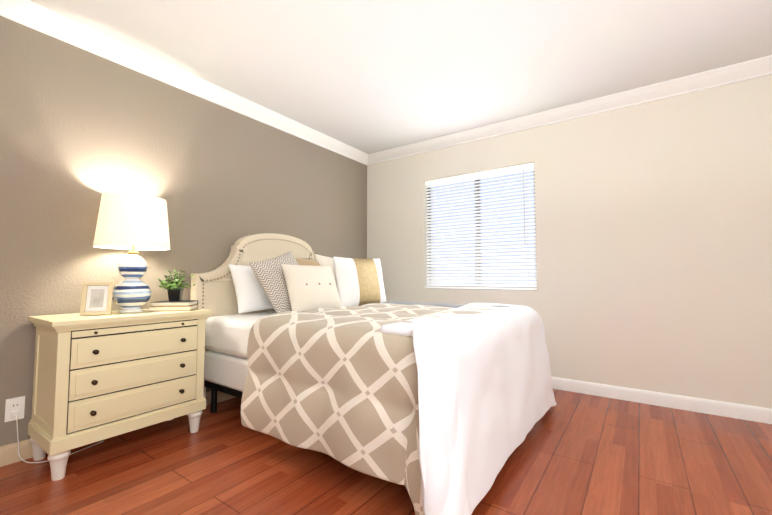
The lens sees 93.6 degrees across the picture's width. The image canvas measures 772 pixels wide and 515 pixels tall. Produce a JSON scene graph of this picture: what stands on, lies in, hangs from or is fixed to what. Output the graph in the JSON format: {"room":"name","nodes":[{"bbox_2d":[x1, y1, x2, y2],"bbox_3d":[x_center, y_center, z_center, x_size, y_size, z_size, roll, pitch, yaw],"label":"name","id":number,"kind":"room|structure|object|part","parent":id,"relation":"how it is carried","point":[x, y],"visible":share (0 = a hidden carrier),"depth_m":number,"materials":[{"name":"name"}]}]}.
{"room":"bedroom","nodes":[
{"label":"bedroom","id":0,"kind":"room"},
{"bbox_2d":[0,16,366,446],"bbox_3d":[-1.648,-0.118,2.546,0.160,2.450,4.700,-2,-4,35],"label":"wall","id":1,"kind":"structure","parent":0,"point":[82,131],"depth_m":2.32,"materials":[{"name":"grey paint"}]},
{"bbox_2d":[4,396,103,462],"bbox_3d":[-1.794,0.907,1.990,0.172,0.326,0.398,-2,-4,35],"label":"electrical outlet","id":2,"kind":"object","parent":1,"relation":"attached to","point":[14,408],"visible":1,"depth_m":1.90,"materials":[{"name":"white plastic"}]},
{"bbox_3d":[-1.774,0.948,1.994,0.146,0.245,0.364,-2,-4,35],"label":"cord","id":3,"kind":"part","parent":2,"relation":"part of","materials":[{"name":"white plastic"}]},
{"bbox_2d":[0,391,234,466],"bbox_3d":[-1.576,1.053,2.431,0.016,0.098,4.700,-2,-4,35],"label":"baseboard","id":4,"kind":"structure","parent":1,"relation":"attached to","point":[9,454],"depth_m":1.92,"materials":[{"name":"beige wood"}]},
{"bbox_2d":[0,0,367,164],"bbox_3d":[-1.548,-1.294,2.540,0.085,0.102,4.700,-2,-4,35],"label":"crown molding","id":5,"kind":"structure","parent":1,"relation":"attached to","point":[32,15],"depth_m":2.47,"materials":[{"name":"white wood"}]},
{"bbox_2d":[0,389,771,514],"bbox_3d":[0.334,1.071,1.125,4.960,0.080,4.960,-2,-4,35],"label":"floor","id":6,"kind":"structure","parent":0,"point":[574,453],"depth_m":1.79,"materials":[{"name":"brown wood"}]},
{"bbox_2d":[27,309,212,480],"bbox_3d":[-1.520,0.706,2.123,0.451,0.758,0.780,-2,-4,35],"label":"nightstand","id":7,"kind":"object","parent":6,"relation":"on","point":[96,378],"visible":1,"depth_m":1.92,"materials":[{"name":"beige wood"}]},
{"bbox_2d":[79,282,113,315],"bbox_3d":[-1.613,0.237,2.036,0.135,0.185,0.091,2,-18,-27],"label":"photo frame","id":8,"kind":"object","parent":7,"relation":"on","point":[96,298],"visible":1,"depth_m":2.00,"materials":[{"name":"beige wood"}]},
{"bbox_2d":[93,192,169,312],"bbox_3d":[-1.530,-0.035,2.195,0.384,0.726,0.384,-2,-4,35],"label":"table lamp","id":9,"kind":"object","parent":7,"relation":"on","point":[133,222],"visible":0.98,"depth_m":2.10,"materials":[{"name":"fabric"}]},
{"bbox_3d":[-1.530,-0.209,2.205,0.384,0.305,0.384,-2,-4,35],"label":"lamp shade","id":10,"kind":"part","parent":9,"relation":"part of","materials":[{"name":"white fabric"}]},
{"bbox_2d":[149,300,197,310],"bbox_3d":[-1.358,0.309,2.329,0.242,0.054,0.177,1,-3,-13],"label":"books","id":11,"kind":"object","parent":7,"relation":"on","point":[185,305],"visible":0.98,"depth_m":2.26,"materials":[{"name":"beige paper"}]},
{"bbox_2d":[158,270,195,300],"bbox_3d":[-1.382,0.180,2.350,0.290,0.202,0.206,-2,-4,35],"label":"plant","id":12,"kind":"object","parent":11,"relation":"on","point":[173,287],"visible":1,"depth_m":2.33,"materials":[{"name":"green plant"}]},
{"bbox_2d":[190,233,556,514],"bbox_3d":[-0.128,0.432,2.588,2.221,1.355,1.878,-2,-4,35],"label":"bed","id":13,"kind":"object","parent":6,"relation":"on","point":[437,408],"visible":0.94,"depth_m":1.79,"materials":[{"name":"white fabric"}]},
{"bbox_3d":[-0.983,0.467,3.227,0.088,1.355,1.460,-2,-4,35],"label":"headboard","id":14,"kind":"part","parent":13,"relation":"part of","materials":[{"name":"beige fabric"}]},
{"bbox_2d":[281,264,342,312],"bbox_3d":[-0.563,0.231,2.816,0.159,0.400,0.520,-29,-20,34],"label":"pillow","id":15,"kind":"object","parent":13,"relation":"on","point":[303,287],"depth_m":2.72,"materials":[{"name":"beige fabric"}]},
{"bbox_2d":[240,300,533,514],"bbox_3d":[0.111,0.706,2.302,1.241,0.747,1.509,-2,-4,35],"label":"comforter","id":16,"kind":"object","parent":13,"relation":"on","point":[341,383],"depth_m":1.70,"materials":[{"name":"grey fabric"}]},
{"bbox_2d":[380,302,556,514],"bbox_3d":[0.518,0.695,2.119,0.656,0.751,1.891,-2,-4,35],"label":"duvet","id":17,"kind":"object","parent":13,"relation":"on","point":[462,387],"depth_m":1.49,"materials":[{"name":"white fabric"}]},
{"bbox_2d":[29,0,771,153],"bbox_3d":[0.334,-1.456,1.264,4.960,0.080,4.960,-2,-4,35],"label":"ceiling","id":18,"kind":"structure","parent":0,"point":[369,76],"depth_m":2.36,"materials":[{"name":"white paint"}]},
{"bbox_2d":[367,75,771,408],"bbox_3d":[1.671,-0.083,3.185,4.860,2.450,0.160,-2,-4,35],"label":"wall","id":19,"kind":"structure","parent":0,"point":[653,219],"depth_m":2.85,"materials":[{"name":"beige paint"}]},
{"bbox_2d":[428,171,536,290],"bbox_3d":[0.951,-0.269,3.732,1.165,1.190,0.040,-2,-4,35],"label":"casement","id":20,"kind":"object","parent":19,"relation":"in","point":[476,243],"visible":0.25,"depth_m":3.73,"materials":[{"name":"silver metal"}]},
{"bbox_2d":[430,169,535,283],"bbox_3d":[0.954,-0.269,3.736,1.105,1.130,0.004,-2,-4,35],"label":"window","id":21,"kind":"structure","parent":20,"relation":"in","point":[484,222],"depth_m":3.69,"materials":[{"name":"clear glass"}]},
{"bbox_2d":[425,162,536,289],"bbox_3d":[0.913,-0.274,3.679,1.149,1.182,0.070,-2,-4,35],"label":"window blinds","id":22,"kind":"object","parent":21,"relation":"attached to","point":[435,282],"visible":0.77,"depth_m":3.64,"materials":[{"name":"white plastic"}]},
{"bbox_2d":[367,55,771,164],"bbox_3d":[1.667,-1.264,3.103,4.700,0.102,0.085,-2,-4,35],"label":"crown molding","id":23,"kind":"structure","parent":19,"relation":"attached to","point":[735,73],"depth_m":3.02,"materials":[{"name":"white wood"}]},
{"bbox_2d":[551,377,771,423],"bbox_3d":[1.693,1.084,2.998,4.684,0.098,0.016,-2,-4,35],"label":"baseboard","id":24,"kind":"structure","parent":19,"relation":"attached to","point":[735,410],"depth_m":2.70,"materials":[{"name":"white wood"}]}
]}

